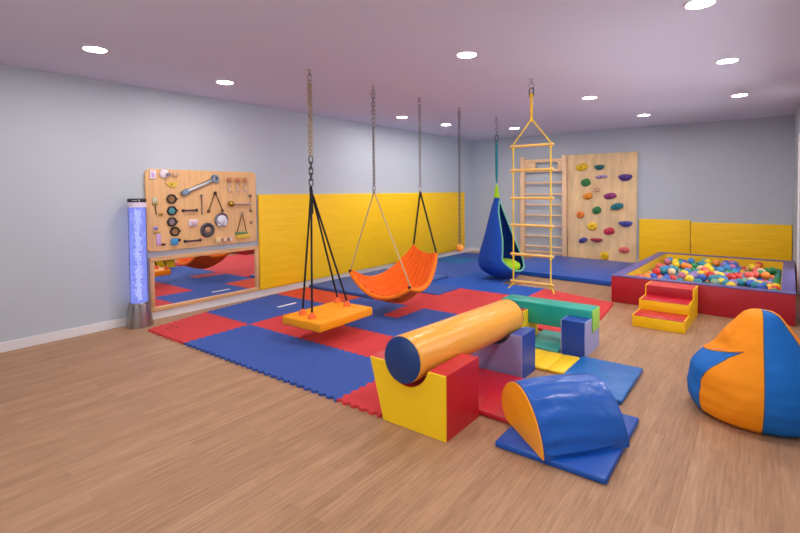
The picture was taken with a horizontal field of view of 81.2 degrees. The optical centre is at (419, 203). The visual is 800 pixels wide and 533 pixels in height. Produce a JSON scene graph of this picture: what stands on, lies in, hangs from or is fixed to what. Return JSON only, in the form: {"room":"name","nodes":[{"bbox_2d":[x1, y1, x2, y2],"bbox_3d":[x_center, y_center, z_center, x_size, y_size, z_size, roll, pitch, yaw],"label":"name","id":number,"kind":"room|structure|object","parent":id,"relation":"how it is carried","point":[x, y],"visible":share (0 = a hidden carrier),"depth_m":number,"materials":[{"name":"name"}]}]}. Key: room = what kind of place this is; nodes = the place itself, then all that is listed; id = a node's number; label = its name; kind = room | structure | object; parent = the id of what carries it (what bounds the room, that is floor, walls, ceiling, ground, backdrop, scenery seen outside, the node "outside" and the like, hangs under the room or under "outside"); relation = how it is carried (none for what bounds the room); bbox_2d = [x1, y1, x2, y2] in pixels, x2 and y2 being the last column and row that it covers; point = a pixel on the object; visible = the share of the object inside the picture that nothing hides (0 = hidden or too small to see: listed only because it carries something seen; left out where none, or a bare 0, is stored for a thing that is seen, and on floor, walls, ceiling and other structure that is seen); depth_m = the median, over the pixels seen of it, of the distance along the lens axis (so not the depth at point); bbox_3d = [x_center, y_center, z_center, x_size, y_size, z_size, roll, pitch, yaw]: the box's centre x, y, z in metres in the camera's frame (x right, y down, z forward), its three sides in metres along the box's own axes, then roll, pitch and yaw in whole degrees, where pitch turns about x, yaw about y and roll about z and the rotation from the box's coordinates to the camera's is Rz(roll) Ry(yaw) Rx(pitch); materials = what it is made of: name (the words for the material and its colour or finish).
{"room":"sensory therapy gym","nodes":[
{"label":"sensory therapy gym","id":0,"kind":"room"},
{"bbox_2d":[0,64,471,342],"bbox_3d":[-2.377,-0.034,7.351,0.150,2.914,12.438,1,2,36],"label":"wall","id":1,"kind":"structure","parent":0,"point":[74,150],"depth_m":5.51,"materials":[{"name":"grey paint"}]},
{"bbox_2d":[144,169,256,251],"bbox_3d":[-2.909,0.071,6.388,0.126,1.040,1.560,1,2,36],"label":"board","id":2,"kind":"object","parent":1,"relation":"attached to","point":[185,208],"visible":1,"depth_m":6.31,"materials":[{"name":"brown wood"}]},
{"bbox_2d":[149,170,155,178],"bbox_3d":[-3.339,-0.359,5.824,0.018,0.110,0.075,1,2,36],"label":"light switch","id":3,"kind":"object","parent":2,"relation":"attached to","point":[152,173],"depth_m":5.81,"materials":[{"name":"white plastic"}]},
{"bbox_2d":[149,246,258,311],"bbox_3d":[-2.919,1.005,6.463,0.038,0.686,1.560,1,2,36],"label":"wall mirror","id":4,"kind":"object","parent":1,"relation":"attached to","point":[179,280],"visible":0.87,"depth_m":6.37,"materials":[{"name":"brown mirror"}]},
{"bbox_2d":[0,247,471,352],"bbox_3d":[-2.299,1.374,7.340,0.016,0.100,12.438,1,2,36],"label":"baseboard","id":5,"kind":"structure","parent":1,"relation":"attached to","point":[83,330],"depth_m":6.06,"materials":[{"name":"white wood"}]},
{"bbox_2d":[258,194,310,289],"bbox_3d":[-2.152,0.583,7.496,0.046,1.460,1.005,1,2,36],"label":"pad","id":6,"kind":"object","parent":1,"relation":"attached to","point":[282,218],"visible":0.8,"depth_m":7.41,"materials":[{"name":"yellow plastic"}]},
{"bbox_2d":[312,192,464,278],"bbox_3d":[-0.353,0.507,9.945,0.046,1.455,5.035,1,2,36],"label":"pad","id":7,"kind":"object","parent":1,"relation":"attached to","point":[343,216],"visible":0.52,"depth_m":9.28,"materials":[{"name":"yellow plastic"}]},
{"bbox_2d":[0,251,799,532],"bbox_3d":[0.420,1.503,5.441,6.948,0.100,12.588,1,2,36],"label":"floor","id":8,"kind":"structure","parent":0,"point":[120,429],"depth_m":2.79,"materials":[{"name":"brown wood"}]},
{"bbox_2d":[126,198,153,328],"bbox_3d":[-3.387,0.710,5.605,0.290,1.536,0.290,1,2,36],"label":"tube","id":9,"kind":"object","parent":8,"relation":"on","point":[139,313],"visible":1,"depth_m":5.53,"materials":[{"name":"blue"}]},
{"bbox_2d":[148,312,247,343],"bbox_3d":[-2.657,1.463,5.534,1.042,0.023,0.821,1,2,36],"label":"mat","id":10,"kind":"object","parent":8,"relation":"on","point":[194,327],"visible":0.92,"depth_m":5.46,"materials":[{"name":"red plastic"}]},
{"bbox_2d":[183,324,291,358],"bbox_3d":[-1.954,1.472,5.019,0.821,0.022,0.860,1,2,36],"label":"mat","id":11,"kind":"object","parent":8,"relation":"on","point":[222,345],"visible":0.88,"depth_m":4.96,"materials":[{"name":"blue plastic"}]},
{"bbox_2d":[207,302,287,323],"bbox_3d":[-2.283,1.444,6.140,1.076,0.022,0.641,1,2,36],"label":"mat","id":12,"kind":"object","parent":8,"relation":"on","point":[247,313],"visible":0.8,"depth_m":6.11,"materials":[{"name":"blue plastic"}]},
{"bbox_2d":[225,336,342,377],"bbox_3d":[-1.329,1.479,4.560,0.810,0.022,0.821,1,2,36],"label":"mat","id":13,"kind":"object","parent":8,"relation":"on","point":[272,359],"visible":0.93,"depth_m":4.50,"materials":[{"name":"blue plastic"}]},
{"bbox_2d":[245,294,322,312],"bbox_3d":[-1.919,1.429,6.629,1.238,0.022,0.621,1,2,36],"label":"mat","id":14,"kind":"object","parent":8,"relation":"on","point":[272,301],"visible":0.68,"depth_m":6.64,"materials":[{"name":"blue plastic"}]},
{"bbox_2d":[250,313,341,338],"bbox_3d":[-1.478,1.454,5.549,0.998,0.022,0.641,1,2,36],"label":"mat","id":15,"kind":"object","parent":8,"relation":"on","point":[275,323],"visible":0.46,"depth_m":5.40,"materials":[{"name":"red plastic"}]},
{"bbox_2d":[278,287,359,303],"bbox_3d":[-1.567,1.413,7.102,1.297,0.022,0.601,1,2,36],"label":"mat","id":16,"kind":"object","parent":8,"relation":"on","point":[320,296],"visible":0.71,"depth_m":7.09,"materials":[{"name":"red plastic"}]},
{"bbox_2d":[276,350,374,401],"bbox_3d":[-0.700,1.486,4.099,0.791,0.022,0.821,1,2,36],"label":"mat","id":17,"kind":"object","parent":8,"relation":"on","point":[333,376],"visible":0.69,"depth_m":4.01,"materials":[{"name":"blue plastic"}]},
{"bbox_2d":[293,312,380,324],"bbox_3d":[-1.082,1.438,6.015,1.068,0.022,0.621,1,2,36],"label":"mat","id":18,"kind":"object","parent":8,"relation":"on","point":[373,315],"visible":0.2,"depth_m":5.79,"materials":[{"name":"blue plastic"}]},
{"bbox_2d":[303,325,392,354],"bbox_3d":[-0.735,1.463,5.004,0.919,0.022,0.641,1,2,36],"label":"mat","id":19,"kind":"object","parent":8,"relation":"on","point":[347,338],"visible":0.71,"depth_m":4.97,"materials":[{"name":"red plastic"}]},
{"bbox_2d":[337,380,382,417],"bbox_3d":[-0.217,1.492,3.744,0.451,0.022,0.821,1,2,36],"label":"mat","id":20,"kind":"object","parent":8,"relation":"on","point":[366,398],"visible":0.37,"depth_m":3.54,"materials":[{"name":"red plastic"}]},
{"bbox_2d":[364,345,385,356],"bbox_3d":[0.002,1.471,4.464,0.951,0.022,0.641,1,2,36],"label":"mat","id":21,"kind":"object","parent":8,"relation":"on","point":[373,352],"visible":0.1,"depth_m":4.59,"materials":[{"name":"red plastic"}]},
{"bbox_2d":[344,297,406,314],"bbox_3d":[-0.691,1.424,6.460,0.965,0.022,0.601,1,2,36],"label":"mat","id":22,"kind":"object","parent":8,"relation":"on","point":[378,307],"visible":0.52,"depth_m":6.45,"materials":[{"name":"blue plastic"}]},
{"bbox_2d":[309,268,446,298],"bbox_3d":[-0.679,1.363,8.124,1.460,0.055,1.980,1,2,36],"label":"mat","id":23,"kind":"object","parent":8,"relation":"on","point":[350,288],"visible":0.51,"depth_m":7.69,"materials":[{"name":"blue plastic"}]},
{"bbox_2d":[345,315,429,336],"bbox_3d":[-0.357,1.447,5.483,0.876,0.022,0.621,1,2,36],"label":"mat","id":24,"kind":"object","parent":8,"relation":"on","point":[387,325],"visible":0.64,"depth_m":5.48,"materials":[{"name":"blue plastic"}]},
{"bbox_2d":[384,306,423,317],"bbox_3d":[-0.230,1.429,6.122,0.308,0.022,0.601,1,2,36],"label":"mat","id":25,"kind":"object","parent":8,"relation":"on","point":[405,310],"visible":0.84,"depth_m":6.11,"materials":[{"name":"red plastic"}]},
{"bbox_2d":[373,293,435,304],"bbox_3d":[-0.209,1.407,6.931,0.651,0.022,0.771,1,2,36],"label":"mat","id":26,"kind":"object","parent":8,"relation":"on","point":[418,297],"visible":0.38,"depth_m":6.84,"materials":[{"name":"red plastic"}]},
{"bbox_2d":[370,350,478,442],"bbox_3d":[0.031,1.300,3.313,0.645,0.425,0.430,1,2,36],"label":"block","id":27,"kind":"object","parent":8,"relation":"on","point":[439,405],"visible":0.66,"depth_m":3.11,"materials":[{"name":"yellow leather"}]},
{"bbox_2d":[399,308,458,323],"bbox_3d":[0.151,1.434,5.842,0.681,0.022,0.601,1,2,36],"label":"mat","id":28,"kind":"object","parent":8,"relation":"on","point":[425,316],"visible":0.55,"depth_m":5.87,"materials":[{"name":"blue plastic"}]},
{"bbox_2d":[420,283,458,294],"bbox_3d":[0.206,1.384,7.481,0.669,0.034,0.651,1,2,36],"label":"mat","id":29,"kind":"object","parent":8,"relation":"on","point":[434,289],"visible":0.48,"depth_m":7.40,"materials":[{"name":"blue plastic"}]},
{"bbox_2d":[436,261,458,268],"bbox_3d":[0.302,1.321,10.027,0.891,0.022,0.771,1,2,36],"label":"mat","id":30,"kind":"object","parent":8,"relation":"on","point":[440,265],"visible":0.28,"depth_m":9.98,"materials":[{"name":"blue plastic"}]},
{"bbox_2d":[407,295,489,313],"bbox_3d":[0.436,1.415,6.458,0.991,0.022,0.771,1,2,36],"label":"mat","id":31,"kind":"object","parent":8,"relation":"on","point":[440,303],"visible":0.66,"depth_m":6.47,"materials":[{"name":"red plastic"}]},
{"bbox_2d":[435,269,474,277],"bbox_3d":[0.550,1.348,8.953,0.821,0.022,0.711,1,2,36],"label":"mat","id":32,"kind":"object","parent":8,"relation":"on","point":[447,272],"visible":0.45,"depth_m":8.98,"materials":[{"name":"blue plastic"}]},
{"bbox_2d":[437,256,477,263],"bbox_3d":[0.775,1.301,10.672,0.891,0.022,0.871,1,2,36],"label":"mat","id":33,"kind":"object","parent":8,"relation":"on","point":[450,259],"visible":0.6,"depth_m":10.68,"materials":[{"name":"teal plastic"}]},
{"bbox_2d":[432,277,484,287],"bbox_3d":[0.644,1.373,8.004,0.757,0.022,0.751,1,2,36],"label":"mat","id":34,"kind":"object","parent":8,"relation":"on","point":[456,282],"visible":0.69,"depth_m":8.02,"materials":[{"name":"blue plastic"}]},
{"bbox_2d":[441,264,482,271],"bbox_3d":[0.976,1.329,9.533,0.821,0.022,0.771,1,2,36],"label":"mat","id":35,"kind":"object","parent":8,"relation":"on","point":[461,267],"visible":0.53,"depth_m":9.47,"materials":[{"name":"blue plastic"}]},
{"bbox_2d":[450,252,478,258],"bbox_3d":[1.264,1.279,11.337,0.891,0.022,0.821,1,2,36],"label":"mat","id":36,"kind":"object","parent":8,"relation":"on","point":[466,255],"visible":0.52,"depth_m":11.35,"materials":[{"name":"blue plastic"}]},
{"bbox_2d":[462,260,478,265],"bbox_3d":[1.449,1.309,10.178,0.821,0.022,0.871,1,2,36],"label":"mat","id":37,"kind":"object","parent":8,"relation":"on","point":[475,262],"visible":0.31,"depth_m":10.10,"materials":[{"name":"blue plastic"}]},
{"bbox_2d":[438,288,508,303],"bbox_3d":[0.845,1.397,7.013,0.989,0.022,0.651,1,2,36],"label":"mat","id":38,"kind":"object","parent":8,"relation":"on","point":[461,293],"visible":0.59,"depth_m":7.01,"materials":[{"name":"red plastic"}]},
{"bbox_2d":[457,272,515,282],"bbox_3d":[1.207,1.356,8.471,0.851,0.022,0.711,1,2,36],"label":"mat","id":39,"kind":"object","parent":8,"relation":"on","point":[477,276],"visible":0.71,"depth_m":8.37,"materials":[{"name":"blue plastic"}]},
{"bbox_2d":[479,367,524,423],"bbox_3d":[0.556,1.479,3.663,0.890,0.040,0.715,1,2,36],"label":"floor mat","id":40,"kind":"object","parent":8,"relation":"on","point":[492,383],"visible":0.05,"depth_m":3.62,"materials":[{"name":"red plastic"}]},
{"bbox_2d":[470,326,534,377],"bbox_3d":[0.726,1.297,4.181,0.530,0.375,0.290,1,2,36],"label":"block","id":41,"kind":"object","parent":8,"relation":"on","point":[514,354],"visible":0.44,"depth_m":4.01,"materials":[{"name":"purple leather"}]},
{"bbox_2d":[385,299,523,383],"bbox_3d":[0.347,1.043,3.706,0.318,0.352,1.538,1,2,38],"label":"roller","id":42,"kind":"object","parent":41,"relation":"on","point":[409,356],"visible":0.98,"depth_m":3.34,"materials":[{"name":"orange leather"}]},
{"bbox_2d":[464,282,543,295],"bbox_3d":[1.341,1.381,7.492,1.118,0.022,0.751,1,2,36],"label":"mat","id":43,"kind":"object","parent":8,"relation":"on","point":[500,288],"visible":0.79,"depth_m":7.48,"materials":[{"name":"blue plastic"}]},
{"bbox_2d":[509,308,537,335],"bbox_3d":[1.068,1.289,5.052,0.250,0.338,0.460,1,2,36],"label":"block","id":44,"kind":"object","parent":8,"relation":"on","point":[526,323],"visible":0.2,"depth_m":4.94,"materials":[{"name":"yellow plastic"}]},
{"bbox_2d":[502,294,599,332],"bbox_3d":[1.370,1.156,4.950,0.981,0.224,0.250,1,2,36],"label":"beam","id":45,"kind":"structure","parent":44,"relation":"on","point":[549,312],"depth_m":4.82,"materials":[{"name":"teal leather"}]},
{"bbox_2d":[535,330,560,352],"bbox_3d":[1.375,1.445,4.907,0.380,0.030,0.600,1,2,36],"label":"floor mat","id":46,"kind":"object","parent":8,"relation":"on","point":[547,340],"visible":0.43,"depth_m":4.83,"materials":[{"name":"teal leather"}]},
{"bbox_2d":[538,324,560,331],"bbox_3d":[1.700,1.430,5.530,0.727,0.022,0.771,1,2,36],"label":"mat","id":47,"kind":"object","parent":8,"relation":"on","point":[540,327],"visible":0.04,"depth_m":5.31,"materials":[{"name":"red plastic"}]},
{"bbox_2d":[529,289,573,300],"bbox_3d":[2.000,1.389,7.000,0.571,0.022,0.738,1,2,36],"label":"mat","id":48,"kind":"object","parent":8,"relation":"on","point":[545,293],"visible":0.59,"depth_m":6.97,"materials":[{"name":"red plastic"}]},
{"bbox_2d":[535,348,579,373],"bbox_3d":[1.120,1.461,4.378,0.633,0.030,0.455,1,2,36],"label":"floor mat","id":49,"kind":"object","parent":8,"relation":"on","point":[558,363],"visible":0.53,"depth_m":4.27,"materials":[{"name":"yellow leather"}]},
{"bbox_2d":[495,414,638,484],"bbox_3d":[0.985,1.492,3.048,0.670,0.040,0.840,1,2,36],"label":"floor mat","id":50,"kind":"object","parent":8,"relation":"on","point":[598,467],"visible":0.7,"depth_m":2.72,"materials":[{"name":"blue plastic"}]},
{"bbox_2d":[502,373,629,460],"bbox_3d":[0.918,1.313,3.029,0.580,0.328,0.608,-1,2,-14],"label":"wedge","id":51,"kind":"object","parent":50,"relation":"on","point":[573,414],"visible":1,"depth_m":2.84,"materials":[{"name":"blue leather"}]},
{"bbox_2d":[519,254,634,285],"bbox_3d":[3.036,1.287,9.341,2.348,0.085,2.320,1,2,41],"label":"mat","id":52,"kind":"object","parent":8,"relation":"on","point":[575,269],"visible":0.66,"depth_m":8.94,"materials":[{"name":"blue plastic"}]},
{"bbox_2d":[561,315,598,357],"bbox_3d":[1.605,1.296,4.659,0.240,0.338,0.460,1,2,36],"label":"block","id":53,"kind":"object","parent":8,"relation":"on","point":[578,339],"visible":0.84,"depth_m":4.49,"materials":[{"name":"blue leather"}]},
{"bbox_2d":[566,295,612,309],"bbox_3d":[2.420,1.396,6.586,0.638,0.022,0.566,1,2,36],"label":"mat","id":54,"kind":"object","parent":8,"relation":"on","point":[576,298],"visible":0.61,"depth_m":6.58,"materials":[{"name":"red plastic"}]},
{"bbox_2d":[567,151,637,262],"bbox_3d":[3.979,0.096,10.303,1.520,2.400,0.160,1,2,36],"label":"board","id":55,"kind":"object","parent":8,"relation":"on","point":[601,187],"visible":1,"depth_m":10.28,"materials":[{"name":"brown wood"}]},
{"bbox_2d":[564,356,642,404],"bbox_3d":[1.510,1.465,3.915,0.530,0.040,0.780,1,2,36],"label":"floor mat","id":56,"kind":"object","parent":8,"relation":"on","point":[619,378],"visible":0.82,"depth_m":3.97,"materials":[{"name":"blue leather"}]},
{"bbox_2d":[600,308,608,319],"bbox_3d":[2.089,1.412,6.100,0.679,0.022,0.651,1,2,36],"label":"mat","id":57,"kind":"object","parent":8,"relation":"on","point":[603,311],"visible":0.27,"depth_m":6.03,"materials":[{"name":"red plastic"}]},
{"bbox_2d":[632,281,697,333],"bbox_3d":[3.007,1.238,5.687,0.545,0.378,0.985,1,2,38],"label":"steps","id":58,"kind":"structure","parent":8,"relation":"on","point":[665,306],"depth_m":5.56,"materials":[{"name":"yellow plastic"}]},
{"bbox_2d":[611,252,795,326],"bbox_3d":[4.496,1.183,7.224,2.051,0.382,3.126,1,2,38],"label":"pit","id":59,"kind":"object","parent":8,"relation":"on","point":[728,301],"visible":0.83,"depth_m":5.95,"materials":[{"name":"red plastic"}]},
{"bbox_2d":[662,257,781,277],"bbox_3d":[5.068,1.103,7.943,1.755,0.222,0.988,1,2,38],"label":"balls","id":60,"kind":"object","parent":59,"relation":"on","point":[726,265],"visible":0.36,"depth_m":7.89,"materials":[{"name":"multicoloured plastic"}]},
{"bbox_2d":[752,271,759,278],"bbox_3d":[5.053,1.077,7.031,0.120,0.121,0.121,1,2,44],"label":"ball","id":61,"kind":"object","parent":59,"relation":"in","point":[756,274],"visible":0.7,"depth_m":6.99,"materials":[{"name":"red plastic"}]},
{"bbox_3d":[4.167,1.189,6.862,0.122,0.124,0.123,-15,47,-46],"label":"ball","id":62,"kind":"object","parent":59,"relation":"in","visible":0},
{"bbox_2d":[697,274,706,281],"bbox_3d":[4.122,1.091,6.803,0.121,0.122,0.121,0,2,14],"label":"ball","id":63,"kind":"object","parent":62,"relation":"on","point":[702,277],"visible":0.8,"depth_m":6.76,"materials":[{"name":"blue plastic"}]},
{"bbox_3d":[4.458,1.196,6.493,0.124,0.123,0.122,-38,-32,31],"label":"ball","id":64,"kind":"object","parent":59,"relation":"in","visible":0},
{"bbox_2d":[736,278,744,286],"bbox_3d":[4.412,1.098,6.434,0.120,0.122,0.121,-1,2,-11],"label":"ball","id":65,"kind":"object","parent":64,"relation":"on","point":[741,282],"visible":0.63,"depth_m":6.39,"materials":[{"name":"teal plastic"}]},
{"bbox_3d":[5.201,1.177,7.009,0.122,0.123,0.124,-3,0,14],"label":"ball","id":66,"kind":"object","parent":59,"relation":"in","visible":0},
{"bbox_2d":[761,272,770,279],"bbox_3d":[5.156,1.079,6.950,0.121,0.121,0.121,1,2,45],"label":"ball","id":67,"kind":"object","parent":66,"relation":"on","point":[764,275],"visible":1,"depth_m":6.91,"materials":[{"name":"orange plastic"}]},
{"bbox_3d":[4.119,1.199,6.486,0.123,0.124,0.122,-44,-23,24],"label":"ball","id":68,"kind":"object","parent":59,"relation":"in","visible":0},
{"bbox_2d":[710,279,719,283],"bbox_3d":[4.073,1.101,6.427,0.121,0.122,0.120,-2,2,-36],"label":"ball","id":69,"kind":"object","parent":68,"relation":"on","point":[713,281],"visible":0.52,"depth_m":6.39,"materials":[{"name":"green"}]},
{"bbox_3d":[3.963,1.186,7.025,0.123,0.123,0.122,36,31,30],"label":"ball","id":70,"kind":"object","parent":59,"relation":"in","visible":0},
{"bbox_2d":[677,272,685,279],"bbox_3d":[3.917,1.088,6.965,0.121,0.121,0.121,1,2,41],"label":"ball","id":71,"kind":"object","parent":70,"relation":"on","point":[682,275],"visible":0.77,"depth_m":6.92,"materials":[{"name":"pink plastic"}]},
{"bbox_3d":[4.625,1.184,6.913,0.123,0.124,0.122,15,31,-37],"label":"ball","id":72,"kind":"object","parent":59,"relation":"in","visible":0},
{"bbox_2d":[726,273,735,279],"bbox_3d":[4.579,1.086,6.854,0.120,0.122,0.122,1,2,32],"label":"ball","id":73,"kind":"object","parent":72,"relation":"on","point":[729,276],"visible":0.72,"depth_m":6.82,"materials":[{"name":"red plastic"}]},
{"bbox_3d":[4.981,1.177,7.046,0.123,0.122,0.123,46,27,26],"label":"ball","id":74,"kind":"object","parent":59,"relation":"in","visible":0},
{"bbox_2d":[744,271,753,277],"bbox_3d":[4.935,1.079,6.987,0.121,0.122,0.120,-1,2,-27],"label":"ball","id":75,"kind":"object","parent":74,"relation":"on","point":[747,274],"visible":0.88,"depth_m":6.95,"materials":[{"name":"red plastic"}]},
{"bbox_3d":[4.528,1.204,6.161,0.123,0.123,0.122,0,4,-29],"label":"ball","id":76,"kind":"object","parent":59,"relation":"in","visible":0},
{"bbox_2d":[756,283,767,288],"bbox_3d":[4.482,1.106,6.102,0.121,0.122,0.121,0,2,9],"label":"ball","id":77,"kind":"object","parent":76,"relation":"on","point":[760,285],"visible":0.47,"depth_m":6.07,"materials":[{"name":"blue plastic"}]},
{"bbox_3d":[4.544,1.201,6.286,0.122,0.124,0.124,-17,-22,-33],"label":"ball","id":78,"kind":"object","parent":59,"relation":"in","visible":0},
{"bbox_2d":[751,281,759,287],"bbox_3d":[4.498,1.103,6.227,0.121,0.123,0.121,0,2,1],"label":"ball","id":79,"kind":"object","parent":78,"relation":"on","point":[754,284],"visible":0.65,"depth_m":6.21,"materials":[{"name":"teal plastic"}]},
{"bbox_3d":[3.930,1.193,6.774,0.123,0.123,0.122,48,27,25],"label":"ball","id":80,"kind":"object","parent":59,"relation":"in","visible":0},
{"bbox_2d":[685,275,693,281],"bbox_3d":[3.885,1.095,6.715,0.121,0.121,0.120,-1,2,-9],"label":"ball","id":81,"kind":"object","parent":80,"relation":"on","point":[688,277],"visible":0.7,"depth_m":6.68,"materials":[{"name":"yellow plastic"}]},
{"bbox_3d":[3.790,1.176,7.438,0.122,0.123,0.123,33,23,-2],"label":"ball","id":82,"kind":"object","parent":59,"relation":"in","visible":0},
{"bbox_2d":[652,268,660,274],"bbox_3d":[3.745,1.078,7.379,0.121,0.123,0.121,-1,2,-5],"label":"ball","id":83,"kind":"object","parent":82,"relation":"on","point":[656,271],"visible":0.91,"depth_m":7.34,"materials":[{"name":"red plastic"}]},
{"label":"ball","id":84,"kind":"object","parent":59,"relation":"in","visible":0},
{"bbox_2d":[667,268,675,274],"bbox_3d":[3.965,1.078,7.342,0.122,0.121,0.120,-2,2,-37],"label":"ball","id":85,"kind":"object","parent":84,"relation":"on","point":[671,271],"visible":0.94,"depth_m":7.30,"materials":[{"name":"beige plastic"}]},
{"bbox_3d":[3.909,1.174,7.482,0.123,0.122,0.123,-29,-33,33],"label":"ball","id":86,"kind":"object","parent":59,"relation":"in","visible":0},
{"bbox_2d":[659,267,666,274],"bbox_3d":[3.863,1.076,7.423,0.124,0.124,0.122,1,2,16],"label":"ball","id":87,"kind":"object","parent":86,"relation":"on","point":[663,270],"visible":0.84,"depth_m":7.38,"materials":[{"name":"teal plastic"}]},
{"bbox_2d":[687,309,799,437],"bbox_3d":[2.391,1.123,3.314,0.848,0.749,0.849,-2,2,-37],"label":"bean bag","id":88,"kind":"object","parent":8,"relation":"on","point":[747,377],"visible":1,"depth_m":3.09,"materials":[{"name":"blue fabric"}]},
{"bbox_2d":[0,0,799,140],"bbox_3d":[0.396,-1.510,5.361,6.948,0.100,12.588,1,2,36],"label":"ceiling","id":89,"kind":"structure","parent":0,"point":[656,58],"depth_m":4.48,"materials":[{"name":"white paint"}]},
{"bbox_2d":[81,46,107,52],"bbox_3d":[-2.957,-1.400,4.240,0.200,0.009,0.200,1,2,36],"label":"recessed light","id":90,"kind":"object","parent":89,"relation":"in","point":[95,49],"visible":1,"depth_m":4.24,"materials":[{"name":"white plastic"}]},
{"bbox_2d":[84,47,105,51],"bbox_3d":[-2.957,-1.401,4.240,0.172,0.004,0.172,1,2,36],"label":"diffuser","id":91,"kind":"object","parent":90,"relation":"attached to","point":[91,49],"depth_m":4.24,"materials":[{"name":"white plastic"}]},
{"bbox_2d":[216,80,233,84],"bbox_3d":[-2.320,-1.439,5.545,0.200,0.009,0.200,1,2,36],"label":"recessed light","id":92,"kind":"object","parent":89,"relation":"in","point":[226,82],"visible":1,"depth_m":5.54,"materials":[{"name":"white"}]},
{"bbox_2d":[217,81,231,83],"bbox_3d":[-2.320,-1.441,5.545,0.172,0.004,0.172,1,2,36],"label":"diffuser","id":93,"kind":"object","parent":92,"relation":"attached to","point":[220,82],"depth_m":5.54,"materials":[{"name":"white plastic"}]},
{"bbox_2d":[282,69,371,332],"bbox_3d":[-1.015,-0.080,5.104,0.604,2.724,0.827,1,2,36],"label":"swing","id":94,"kind":"object","parent":89,"relation":"hanging from","point":[321,318],"visible":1,"depth_m":5.03,"materials":[{"name":"orange plastic"}]},
{"bbox_2d":[349,86,437,302],"bbox_3d":[-0.222,-0.097,6.140,0.991,2.756,1.112,1,2,39],"label":"swing","id":95,"kind":"object","parent":89,"relation":"hanging from","point":[414,272],"visible":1,"depth_m":6.29,"materials":[{"name":"orange fabric"}]},
{"bbox_2d":[456,108,463,251],"bbox_3d":[0.630,-0.368,7.440,0.124,2.296,0.124,1,2,36],"label":"chain","id":96,"kind":"object","parent":89,"relation":"hanging from","point":[459,247],"visible":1,"depth_m":7.43,"materials":[{"name":"silver metal"}]},
{"bbox_2d":[456,51,476,57],"bbox_3d":[0.452,-1.433,4.499,0.200,0.009,0.200,1,2,36],"label":"recessed light","id":97,"kind":"object","parent":89,"relation":"in","point":[467,54],"visible":1,"depth_m":4.48,"materials":[{"name":"white"}]},
{"bbox_2d":[458,53,475,57],"bbox_3d":[0.452,-1.434,4.499,0.172,0.004,0.172,1,2,36],"label":"diffuser","id":98,"kind":"object","parent":97,"relation":"attached to","point":[461,55],"depth_m":4.51,"materials":[{"name":"white plastic"}]},
{"bbox_2d":[478,117,524,277],"bbox_3d":[1.454,-0.106,8.318,0.776,2.879,0.800,-2,2,-37],"label":"swing","id":99,"kind":"object","parent":89,"relation":"hanging from","point":[495,259],"visible":0.97,"depth_m":8.24,"materials":[{"name":"blue fabric"}]},
{"bbox_2d":[503,258,519,269],"bbox_3d":[1.499,1.105,8.273,0.570,0.250,0.540,1,2,36],"label":"cushion","id":100,"kind":"object","parent":99,"relation":"on","point":[507,263],"depth_m":8.05,"materials":[{"name":"green fabric"}]},
{"bbox_2d":[508,78,554,293],"bbox_3d":[1.326,-0.211,5.540,0.595,2.521,0.068,1,2,36],"label":"ladder","id":101,"kind":"object","parent":89,"relation":"hanging from","point":[531,95],"visible":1,"depth_m":5.51,"materials":[{"name":"yellow wood"}]},
{"bbox_2d":[684,0,716,9],"bbox_3d":[1.982,-1.413,3.297,0.200,0.009,0.200,1,2,36],"label":"recessed light","id":102,"kind":"object","parent":89,"relation":"in","point":[693,4],"visible":1,"depth_m":3.31,"materials":[{"name":"white plastic"}]},
{"bbox_2d":[716,58,738,63],"bbox_3d":[3.157,-1.461,4.782,0.200,0.009,0.200,1,2,36],"label":"recessed light","id":103,"kind":"object","parent":89,"relation":"in","point":[727,60],"visible":1,"depth_m":4.76,"materials":[{"name":"white"}]},
{"bbox_2d":[718,59,737,62],"bbox_3d":[3.157,-1.463,4.782,0.172,0.004,0.172,1,2,36],"label":"diffuser","id":104,"kind":"object","parent":103,"relation":"attached to","point":[722,60],"depth_m":4.76,"materials":[{"name":"white plastic"}]},
{"bbox_2d":[471,115,793,260],"bbox_3d":[4.087,-0.164,10.413,6.948,2.914,0.150,1,2,36],"label":"wall","id":105,"kind":"structure","parent":0,"point":[740,171],"depth_m":9.49,"materials":[{"name":"grey paint"}]},
{"bbox_2d":[520,155,567,256],"bbox_3d":[2.937,0.084,11.084,1.135,2.400,0.134,1,2,36],"label":"wall bars","id":106,"kind":"object","parent":105,"relation":"attached to","point":[562,162],"visible":0.81,"depth_m":11.05,"materials":[{"name":"brown wood"}]},
{"bbox_2d":[472,248,638,262],"bbox_3d":[4.055,1.249,10.379,6.632,0.090,0.016,1,2,36],"label":"baseboard","id":107,"kind":"structure","parent":105,"relation":"attached to","point":[473,249],"depth_m":11.28,"materials":[{"name":"white"}]},
{"bbox_2d":[639,219,690,260],"bbox_3d":[5.039,0.809,9.616,0.945,0.955,0.051,1,2,36],"label":"pad","id":108,"kind":"object","parent":105,"relation":"attached to","point":[655,235],"visible":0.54,"depth_m":9.60,"materials":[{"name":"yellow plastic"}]},
{"bbox_2d":[691,222,791,260],"bbox_3d":[6.066,0.841,8.862,1.583,0.915,0.051,1,2,36],"label":"pad","id":109,"kind":"object","parent":105,"relation":"attached to","point":[761,241],"visible":0.56,"depth_m":8.80,"materials":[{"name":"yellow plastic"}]},
{"bbox_2d":[793,103,799,293],"bbox_3d":[3.104,0.031,3.330,0.150,2.914,12.438,1,2,36],"label":"wall","id":110,"kind":"structure","parent":0,"point":[797,113],"depth_m":7.72,"materials":[{"name":"grey paint"}]},
{"bbox_2d":[796,133,799,293],"bbox_3d":[5.298,0.183,6.466,0.020,2.410,1.460,1,2,36],"label":"trim","id":111,"kind":"structure","parent":110,"relation":"attached to","point":[798,212],"depth_m":7.00,"materials":[{"name":"white"}]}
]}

